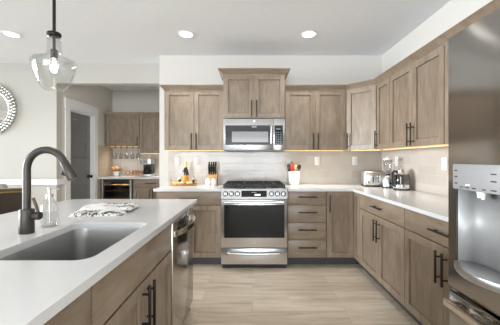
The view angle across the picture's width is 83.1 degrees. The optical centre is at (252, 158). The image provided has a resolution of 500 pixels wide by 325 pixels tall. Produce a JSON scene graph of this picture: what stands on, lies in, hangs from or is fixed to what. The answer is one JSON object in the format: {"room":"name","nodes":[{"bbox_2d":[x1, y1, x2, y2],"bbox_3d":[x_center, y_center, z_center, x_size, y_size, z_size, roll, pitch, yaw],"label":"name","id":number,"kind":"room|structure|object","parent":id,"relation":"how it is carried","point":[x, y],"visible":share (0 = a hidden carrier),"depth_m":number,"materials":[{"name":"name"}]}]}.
{"room":"kitchen","nodes":[
{"label":"kitchen","id":0,"kind":"room"},
{"bbox_2d":[0,63,158,207],"bbox_3d":[-4.396,-0.089,4.290,6.207,2.700,0.120,0,0,0],"label":"wall","id":1,"kind":"structure","parent":0,"point":[36,90],"depth_m":4.23,"materials":[{"name":"paint"}]},
{"bbox_2d":[0,85,16,132],"bbox_3d":[-3.905,-0.750,4.208,0.778,0.778,0.048,0,0,0],"label":"wall mirror","id":2,"kind":"object","parent":1,"relation":"attached to","point":[8,105],"visible":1,"depth_m":4.21,"materials":[{"name":"silver glass"}]},
{"bbox_2d":[0,178,65,184],"bbox_3d":[-5.205,0.344,4.301,4.590,0.090,0.207,0,0,0],"label":"trim","id":3,"kind":"structure","parent":1,"relation":"attached to","point":[62,180],"depth_m":4.21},
{"bbox_2d":[62,85,111,200],"bbox_3d":[-3.000,-0.089,5.135,0.120,2.700,1.570,0,0,0],"label":"wall","id":4,"kind":"structure","parent":0,"point":[99,96],"depth_m":5.18,"materials":[{"name":"paint"}]},
{"bbox_2d":[64,97,98,199],"bbox_3d":[-2.987,0.145,4.875,0.146,2.232,0.950,0,0,0],"label":"trim","id":5,"kind":"structure","parent":4,"relation":"attached to","point":[69,103],"depth_m":5.04,"materials":[{"name":"white wood"}]},
{"bbox_2d":[71,112,92,199],"bbox_3d":[-2.970,0.236,4.875,0.119,2.030,0.650,0,0,0],"label":"door","id":6,"kind":"structure","parent":4,"relation":"in","point":[80,124],"depth_m":4.93,"materials":[{"name":"grey wood"}]},
{"bbox_2d":[98,145,112,176],"bbox_3d":[-2.936,0.038,5.630,0.008,0.614,0.580,0,0,0],"label":"tiled wall","id":7,"kind":"structure","parent":4,"relation":"attached to","point":[105,154],"depth_m":5.62,"materials":[{"name":"beige tile"}]},
{"bbox_2d":[112,90,158,175],"bbox_3d":[-2.116,-0.089,5.970,1.887,2.700,0.100,0,0,0],"label":"wall","id":8,"kind":"structure","parent":0,"point":[122,100],"depth_m":5.92,"materials":[{"name":"paint"}]},
{"bbox_2d":[106,115,139,146],"bbox_3d":[-2.564,-0.554,5.719,0.658,0.630,0.381,0,0,0],"label":"upper cabinet","id":9,"kind":"object","parent":8,"relation":"attached to","point":[121,130],"visible":0.94,"depth_m":5.58,"materials":[{"name":"brown wood"}]},
{"bbox_2d":[103,112,158,114],"bbox_3d":[-2.232,-0.895,5.731,1.398,0.050,0.375,0,0,0],"label":"crown molding","id":10,"kind":"structure","parent":9,"relation":"attached to","point":[105,113],"depth_m":5.56,"materials":[{"name":"brown wood"}]},
{"bbox_2d":[113,147,158,174],"bbox_3d":[-2.115,0.048,5.916,1.633,0.594,0.008,0,0,0],"label":"tiled wall","id":11,"kind":"structure","parent":8,"relation":"attached to","point":[127,158],"depth_m":5.91,"materials":[{"name":"beige tile"}]},
{"bbox_2d":[140,115,158,153],"bbox_3d":[-1.883,-0.486,5.719,0.698,0.766,0.381,0,0,0],"label":"upper cabinet","id":12,"kind":"object","parent":8,"relation":"attached to","point":[149,124],"visible":0.37,"depth_m":5.58,"materials":[{"name":"brown wood"}]},
{"bbox_2d":[0,0,450,89],"bbox_3d":[-2.850,-1.469,-0.290,9.500,0.060,12.620,0,0,0],"label":"ceiling","id":13,"kind":"structure","parent":0,"point":[92,31],"depth_m":3.09,"materials":[{"name":"paint"}]},
{"bbox_2d":[0,30,21,37],"bbox_3d":[-2.780,-1.434,3.250,0.190,0.008,0.190,0,0,0],"label":"recessed light","id":14,"kind":"object","parent":13,"relation":"in","point":[4,32],"visible":1,"depth_m":3.25,"materials":[{"name":"white"}]},
{"bbox_2d":[46,0,61,71],"bbox_3d":[-1.020,-0.896,1.450,0.199,1.084,0.199,0,0,0],"label":"pendant lamp","id":15,"kind":"object","parent":13,"relation":"hanging from","point":[53,33],"visible":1,"depth_m":1.45,"materials":[{"name":"black metal"}]},
{"bbox_2d":[50,34,57,59],"bbox_3d":[-1.020,-0.577,1.450,0.033,0.125,0.033,0,0,0],"label":"socket","id":16,"kind":"object","parent":15,"relation":"attached to","point":[53,52],"depth_m":1.44,"materials":[{"name":"grey metal"}]},
{"bbox_2d":[178,30,193,37],"bbox_3d":[-0.766,-1.434,3.250,0.190,0.008,0.190,0,0,0],"label":"recessed light","id":17,"kind":"object","parent":13,"relation":"in","point":[185,34],"visible":1,"depth_m":3.25,"materials":[{"name":"white"}]},
{"bbox_2d":[301,30,316,37],"bbox_3d":[0.650,-1.434,3.250,0.190,0.008,0.190,0,0,0],"label":"recessed light","id":18,"kind":"object","parent":13,"relation":"in","point":[306,34],"visible":1,"depth_m":3.25,"materials":[{"name":"white"}]},
{"bbox_2d":[159,55,381,186],"bbox_3d":[0.254,-0.089,4.920,3.093,2.700,2.000,0,0,0],"label":"wall","id":19,"kind":"structure","parent":0,"point":[173,69],"depth_m":3.92,"materials":[{"name":"paint"}]},
{"bbox_2d":[159,85,222,89],"bbox_3d":[-0.768,-0.902,3.722,0.808,0.056,0.392,0,0,0],"label":"crown molding","id":20,"kind":"structure","parent":19,"relation":"attached to","point":[165,87],"depth_m":3.55,"materials":[{"name":"brown wood"}]},
{"bbox_2d":[164,90,223,150],"bbox_3d":[-0.742,-0.488,3.712,0.755,0.770,0.366,0,0,0],"label":"upper cabinet","id":21,"kind":"object","parent":19,"relation":"attached to","point":[193,119],"visible":0.96,"depth_m":3.58,"materials":[{"name":"brown wood"}]},
{"bbox_2d":[223,75,284,117],"bbox_3d":[0.019,-0.772,3.662,0.760,0.534,0.466,0,0,0],"label":"upper cabinet","id":22,"kind":"object","parent":19,"relation":"attached to","point":[244,96],"visible":0.98,"depth_m":3.48,"materials":[{"name":"brown wood"}]},
{"bbox_2d":[223,118,284,151],"bbox_3d":[0.020,-0.299,3.642,0.758,0.405,0.500,0,0,0],"label":"microwave","id":23,"kind":"object","parent":22,"relation":"attached to","point":[239,134],"visible":1,"depth_m":3.45,"materials":[{"name":"grey metal"}]},
{"bbox_2d":[218,68,289,79],"bbox_3d":[0.019,-1.071,3.668,0.880,0.062,0.500,0,0,0],"label":"crown molding","id":24,"kind":"structure","parent":22,"relation":"attached to","point":[223,71],"depth_m":3.45,"materials":[{"name":"brown wood"}]},
{"bbox_2d":[168,151,381,183],"bbox_3d":[0.311,0.381,3.916,2.959,1.760,0.008,0,0,0],"label":"tiled wall","id":25,"kind":"structure","parent":19,"relation":"attached to","point":[335,167],"depth_m":3.91,"materials":[{"name":"white tile"}]},
{"bbox_2d":[175,157,179,164],"bbox_3d":[-1.040,0.026,3.908,0.072,0.120,0.008,0,0,0],"label":"wall outlet","id":26,"kind":"object","parent":25,"relation":"attached to","point":[177,159],"visible":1,"depth_m":3.90,"materials":[{"name":"white plastic"}]},
{"bbox_2d":[195,157,199,164],"bbox_3d":[-0.765,0.026,3.908,0.072,0.120,0.008,0,0,0],"label":"wall outlet","id":27,"kind":"object","parent":25,"relation":"attached to","point":[197,159],"visible":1,"depth_m":3.90,"materials":[{"name":"white plastic"}]},
{"bbox_2d":[315,157,319,164],"bbox_3d":[0.897,0.026,3.908,0.072,0.120,0.008,0,0,0],"label":"wall outlet","id":28,"kind":"object","parent":25,"relation":"attached to","point":[317,159],"visible":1,"depth_m":3.90,"materials":[{"name":"white plastic"}]},
{"bbox_2d":[352,157,357,164],"bbox_3d":[1.420,0.026,3.908,0.072,0.120,0.008,0,0,0],"label":"wall outlet","id":29,"kind":"object","parent":25,"relation":"attached to","point":[354,159],"visible":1,"depth_m":3.90,"materials":[{"name":"white plastic"}]},
{"bbox_2d":[285,90,344,150],"bbox_3d":[0.795,-0.488,3.712,0.766,0.770,0.366,0,0,0],"label":"upper cabinet","id":30,"kind":"object","parent":19,"relation":"attached to","point":[314,119],"visible":0.97,"depth_m":3.58,"materials":[{"name":"brown wood"}]},
{"bbox_2d":[343,85,405,150],"bbox_3d":[1.483,-0.488,3.604,0.614,0.770,0.611,0,0,0],"label":"upper cabinet","id":31,"kind":"object","parent":19,"relation":"attached to","point":[360,103],"visible":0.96,"depth_m":3.44,"materials":[{"name":"brown wood"}]},
{"bbox_2d":[182,264,418,324],"bbox_3d":[-2.850,1.291,-0.290,9.500,0.060,12.620,0,0,0],"label":"floor","id":32,"kind":"structure","parent":0,"point":[295,294],"depth_m":2.55,"materials":[{"name":"brown wood"}]},
{"bbox_2d":[0,184,7,187],"bbox_3d":[-3.154,0.781,3.135,0.460,0.963,0.519,0,0,10],"label":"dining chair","id":33,"kind":"object","parent":32,"relation":"on","point":[1,185],"visible":0.24,"depth_m":3.31,"materials":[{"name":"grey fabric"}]},
{"bbox_2d":[0,188,21,214],"bbox_3d":[-1.888,0.752,2.255,0.466,1.020,0.501,0,0,0],"label":"counter stool","id":34,"kind":"object","parent":32,"relation":"on","point":[10,198],"visible":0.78,"depth_m":2.37,"materials":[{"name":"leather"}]},
{"bbox_2d":[43,287,90,324],"bbox_3d":[-0.789,0.819,0.429,0.661,0.884,0.896,0,0,0],"label":"base cabinet","id":35,"kind":"object","parent":32,"relation":"on","point":[78,312],"visible":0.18,"depth_m":0.80,"materials":[{"name":"brown wood"}]},
{"bbox_2d":[97,179,100,198],"bbox_3d":[-2.902,0.819,5.605,0.072,0.884,0.590,0,0,0],"label":"filler panel","id":36,"kind":"object","parent":32,"relation":"on","point":[98,180],"visible":0.14,"depth_m":5.31,"materials":[{"name":"brown wood"}]},
{"bbox_2d":[101,179,132,198],"bbox_3d":[-2.560,0.821,5.588,0.604,0.880,0.584,0,0,0],"label":"beverage cooler","id":37,"kind":"object","parent":32,"relation":"on","point":[110,188],"visible":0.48,"depth_m":5.47,"materials":[{"name":"black glass"}]},
{"bbox_2d":[105,184,128,185],"bbox_3d":[-2.559,0.505,5.610,0.535,0.022,0.440,0,0,0],"label":"shelf","id":38,"kind":"object","parent":37,"relation":"attached to","point":[105,184],"depth_m":5.41,"materials":[{"name":"brown wood"}]},
{"bbox_2d":[105,189,128,190],"bbox_3d":[-2.559,0.610,5.610,0.535,0.022,0.440,0,0,0],"label":"shelf","id":39,"kind":"object","parent":37,"relation":"attached to","point":[105,189],"depth_m":5.41,"materials":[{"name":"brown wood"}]},
{"bbox_2d":[105,196,128,198],"bbox_3d":[-2.559,0.750,5.610,0.535,0.022,0.440,0,0,0],"label":"shelf","id":40,"kind":"object","parent":37,"relation":"attached to","point":[106,197],"depth_m":5.54,"materials":[{"name":"brown wood"}]},
{"bbox_2d":[91,224,170,324],"bbox_3d":[-0.789,0.819,1.310,0.661,0.884,0.858,0,0,0],"label":"base cabinet","id":41,"kind":"object","parent":32,"relation":"on","point":[137,291],"visible":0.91,"depth_m":1.25,"materials":[{"name":"brown wood"}]},
{"bbox_2d":[133,179,158,198],"bbox_3d":[-1.902,0.819,5.574,0.698,0.884,0.611,0,0,0],"label":"base cabinet","id":42,"kind":"object","parent":32,"relation":"on","point":[142,188],"visible":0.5,"depth_m":5.31,"materials":[{"name":"brown wood"}]},
{"bbox_2d":[97,176,158,178],"bbox_3d":[-2.114,0.361,5.601,1.635,0.030,0.621,0,0,0],"label":"countertop","id":43,"kind":"structure","parent":42,"relation":"on","point":[104,177],"depth_m":5.29,"materials":[{"name":"stone"}]},
{"bbox_2d":[111,166,121,175],"bbox_3d":[-2.753,0.245,5.703,0.199,0.201,0.165,0,0,-37],"label":"flower pot","id":44,"kind":"object","parent":43,"relation":"on","point":[116,170],"visible":1,"depth_m":5.66,"materials":[{"name":"ceramic"}]},
{"bbox_2d":[125,170,142,175],"bbox_3d":[-2.399,0.289,5.740,0.386,0.112,0.040,0,0,0],"label":"word sign","id":45,"kind":"object","parent":43,"relation":"on","point":[132,172],"visible":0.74,"depth_m":5.73,"materials":[{"name":"brown wood"}]},
{"bbox_2d":[140,159,154,176],"bbox_3d":[-2.105,0.173,5.660,0.210,0.345,0.240,0,0,0],"label":"coffee maker","id":46,"kind":"object","parent":43,"relation":"on","point":[148,164],"visible":1,"depth_m":5.57,"materials":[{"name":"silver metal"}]},
{"bbox_2d":[170,206,194,324],"bbox_3d":[-0.765,0.821,2.041,0.670,0.880,0.590,0,0,0],"label":"dishwasher","id":47,"kind":"object","parent":32,"relation":"on","point":[181,250],"visible":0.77,"depth_m":1.95,"materials":[{"name":"grey metal"}]},
{"bbox_2d":[157,192,220,263],"bbox_3d":[-0.744,0.819,3.572,0.751,0.884,0.646,0,0,0],"label":"base cabinet","id":48,"kind":"object","parent":32,"relation":"on","point":[207,209],"visible":0.34,"depth_m":3.29,"materials":[{"name":"brown wood"}]},
{"bbox_2d":[153,184,223,191],"bbox_3d":[-0.757,0.361,3.587,0.785,0.030,0.649,0,0,0],"label":"countertop","id":49,"kind":"structure","parent":48,"relation":"on","point":[199,187],"depth_m":3.31,"materials":[{"name":"stone"}]},
{"bbox_2d":[170,180,196,185],"bbox_3d":[-0.905,0.307,3.700,0.356,0.076,0.196,0,0,0],"label":"serving tray","id":50,"kind":"object","parent":49,"relation":"on","point":[171,183],"visible":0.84,"depth_m":3.62,"materials":[{"name":"brown wood"}]},
{"bbox_2d":[183,161,188,183],"bbox_3d":[-0.880,0.182,3.715,0.082,0.302,0.082,0,0,0],"label":"liquor bottle","id":51,"kind":"object","parent":50,"relation":"on","point":[185,171],"visible":0.8,"depth_m":3.69,"materials":[{"name":"glass"}]},
{"bbox_2d":[205,178,210,185],"bbox_3d":[-0.573,0.297,3.640,0.068,0.096,0.068,0,0,0],"label":"canister","id":52,"kind":"object","parent":49,"relation":"on","point":[208,181],"visible":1,"depth_m":3.61,"materials":[{"name":"ceramic"}]},
{"bbox_2d":[208,162,217,183],"bbox_3d":[-0.534,0.191,3.778,0.126,0.310,0.153,0,0,0],"label":"knife block","id":53,"kind":"object","parent":49,"relation":"on","point":[212,171],"visible":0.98,"depth_m":3.74,"materials":[{"name":"brown wood"}]},
{"bbox_2d":[211,178,216,185],"bbox_3d":[-0.497,0.297,3.640,0.068,0.096,0.068,0,0,0],"label":"canister","id":54,"kind":"object","parent":49,"relation":"on","point":[213,181],"visible":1,"depth_m":3.62,"materials":[{"name":"ceramic"}]},
{"bbox_2d":[221,181,287,267],"bbox_3d":[0.020,0.781,3.527,0.756,0.960,0.747,0,0,0],"label":"gas range","id":55,"kind":"object","parent":32,"relation":"on","point":[253,213],"visible":1,"depth_m":3.22,"materials":[{"name":"grey metal"}]},
{"bbox_2d":[222,185,286,188],"bbox_3d":[0.020,0.346,3.568,0.756,0.020,0.665,0,0,0],"label":"cooktop","id":56,"kind":"object","parent":55,"relation":"in","point":[224,186],"depth_m":3.29,"materials":[{"name":"black metal"}]},
{"bbox_2d":[287,191,325,263],"bbox_3d":[0.638,0.819,3.572,0.450,0.884,0.646,0,0,0],"label":"base cabinet","id":57,"kind":"object","parent":32,"relation":"on","point":[306,210],"visible":1,"depth_m":3.29,"materials":[{"name":"brown wood"}]},
{"bbox_2d":[325,191,367,272],"bbox_3d":[1.327,0.819,3.503,0.921,0.884,0.783,0,0,0],"label":"base cabinet","id":58,"kind":"object","parent":32,"relation":"on","point":[342,207],"visible":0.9,"depth_m":3.30,"materials":[{"name":"brown wood"}]},
{"bbox_2d":[285,184,447,221],"bbox_3d":[1.101,0.361,2.603,1.379,0.030,2.615,0,0,0],"label":"countertop","id":59,"kind":"structure","parent":58,"relation":"on","point":[432,205],"depth_m":2.60,"materials":[{"name":"stone"}]},
{"bbox_2d":[288,171,299,184],"bbox_3d":[0.555,0.255,3.780,0.144,0.182,0.144,0,0,0],"label":"utensil crock","id":60,"kind":"object","parent":59,"relation":"on","point":[293,176],"visible":0.91,"depth_m":3.71,"materials":[{"name":"ceramic"}]},
{"bbox_2d":[361,171,386,186],"bbox_3d":[1.543,0.249,3.588,0.276,0.194,0.255,0,0,10],"label":"toaster","id":61,"kind":"object","parent":59,"relation":"on","point":[368,178],"visible":0.75,"depth_m":3.49,"materials":[{"name":"silver metal"}]},
{"bbox_2d":[382,157,392,187],"bbox_3d":[1.622,0.160,3.385,0.132,0.371,0.132,0,0,-43],"label":"blender","id":62,"kind":"object","parent":59,"relation":"on","point":[386,180],"visible":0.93,"depth_m":3.34,"materials":[{"name":"silver plastic"}]},
{"bbox_2d":[391,168,409,190],"bbox_3d":[1.663,0.225,3.154,0.176,0.242,0.204,0,0,39],"label":"coffee maker","id":63,"kind":"object","parent":59,"relation":"on","point":[400,180],"visible":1,"depth_m":3.10,"materials":[{"name":"black plastic"}]},
{"bbox_2d":[360,194,414,319],"bbox_3d":[1.466,0.819,2.655,0.646,0.884,0.909,0,0,0],"label":"base cabinet","id":64,"kind":"object","parent":32,"relation":"on","point":[382,224],"visible":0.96,"depth_m":2.55,"materials":[{"name":"brown wood"}]},
{"bbox_2d":[405,209,453,324],"bbox_3d":[1.466,0.819,1.746,0.646,0.884,0.904,0,0,0],"label":"base cabinet","id":65,"kind":"object","parent":32,"relation":"on","point":[426,237],"visible":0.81,"depth_m":1.93,"materials":[{"name":"brown wood"}]},
{"bbox_2d":[443,7,499,324],"bbox_3d":[1.295,0.348,0.832,0.948,1.825,0.910,0,0,0],"label":"refrigerator","id":66,"kind":"object","parent":32,"relation":"on","point":[474,51],"visible":1,"depth_m":1.15,"materials":[{"name":"silver metal"}]},
{"bbox_2d":[454,260,499,293],"bbox_3d":[0.901,0.458,1.099,0.127,0.032,0.274,0,0,0],"label":"shelf","id":67,"kind":"object","parent":66,"relation":"attached to","point":[481,273],"depth_m":1.10,"materials":[{"name":"silver metal"}]},
{"bbox_3d":[-0.839,0.819,1.173,0.633,0.884,2.382,0,0,0],"label":"cladding","id":68,"kind":"object","parent":32,"relation":"on","visible":0},
{"bbox_2d":[0,199,196,324],"bbox_3d":[-1.022,0.361,1.045,1.095,0.030,2.790,0,0,0],"label":"countertop","id":69,"kind":"structure","parent":68,"relation":"on","point":[32,292],"depth_m":1.03,"materials":[{"name":"stone"}]},
{"bbox_2d":[18,146,76,234],"bbox_3d":[-0.954,0.143,1.318,0.264,0.404,0.061,0,0,0],"label":"kitchen faucet","id":70,"kind":"object","parent":69,"relation":"on","point":[27,216],"visible":1,"depth_m":1.30,"materials":[{"name":"black metal"}]},
{"bbox_2d":[46,187,59,222],"bbox_3d":[-1.040,0.244,1.445,0.082,0.199,0.082,0,0,43],"label":"soap dispenser","id":71,"kind":"object","parent":69,"relation":"on","point":[49,189],"visible":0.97,"depth_m":1.44,"materials":[{"name":"clear glass"}]},
{"bbox_2d":[0,228,139,259],"bbox_3d":[-0.757,0.487,1.251,0.450,0.221,0.638,0,0,0],"label":"sink","id":72,"kind":"object","parent":69,"relation":"in","point":[82,243],"visible":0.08,"depth_m":1.51,"materials":[{"name":"silver metal"}]},
{"bbox_2d":[69,203,138,216],"bbox_3d":[-0.985,0.326,1.851,0.400,0.039,0.323,0,0,-4],"label":"dish towel","id":73,"kind":"object","parent":69,"relation":"on","point":[98,209],"visible":1,"depth_m":1.80,"materials":[{"name":"white fabric"}]},
{"bbox_2d":[382,0,491,196],"bbox_3d":[1.850,-0.089,-1.230,0.100,2.700,10.540,0,0,0],"label":"wall","id":74,"kind":"structure","parent":0,"point":[453,12],"depth_m":2.83,"materials":[{"name":"paint"}]},
{"bbox_2d":[374,77,393,149],"bbox_3d":[1.592,-0.488,3.142,0.366,0.770,0.310,0,0,0],"label":"upper cabinet","id":75,"kind":"object","parent":74,"relation":"attached to","point":[383,88],"visible":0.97,"depth_m":3.15,"materials":[{"name":"brown wood"}]},
{"bbox_2d":[382,147,447,196],"bbox_3d":[1.796,0.103,2.605,0.008,0.484,2.630,0,0,0],"label":"tiled wall","id":76,"kind":"structure","parent":74,"relation":"attached to","point":[423,165],"depth_m":2.96,"materials":[{"name":"beige tile"}]},
{"bbox_2d":[395,156,397,165],"bbox_3d":[1.788,0.026,3.500,0.008,0.120,0.072,0,0,0],"label":"wall outlet","id":77,"kind":"object","parent":76,"relation":"attached to","point":[396,157],"visible":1,"depth_m":3.50,"materials":[{"name":"white plastic"}]},
{"bbox_2d":[441,157,446,170],"bbox_3d":[1.788,0.046,2.630,0.008,0.120,0.072,0,0,0],"label":"wall outlet","id":78,"kind":"object","parent":76,"relation":"attached to","point":[443,160],"visible":1,"depth_m":2.62,"materials":[{"name":"white plastic"}]},
{"bbox_2d":[390,44,447,148],"bbox_3d":[1.592,-0.488,2.560,0.366,0.770,0.848,0,0,0],"label":"upper cabinet","id":79,"kind":"object","parent":74,"relation":"attached to","point":[417,91],"visible":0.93,"depth_m":2.45,"materials":[{"name":"brown wood"}]},
{"bbox_2d":[285,0,499,89],"bbox_3d":[0.935,-0.902,1.975,1.045,0.056,3.206,0,0,0],"label":"crown molding","id":80,"kind":"structure","parent":79,"relation":"attached to","point":[493,5],"depth_m":2.43,"materials":[{"name":"brown wood"}]},
{"bbox_2d":[445,42,447,143],"bbox_3d":[1.592,-0.488,1.714,0.366,0.770,0.838,0,0,0],"label":"filler panel","id":81,"kind":"object","parent":74,"relation":"attached to","point":[446,44],"visible":0.02,"depth_m":2.11,"materials":[{"name":"brown wood"}]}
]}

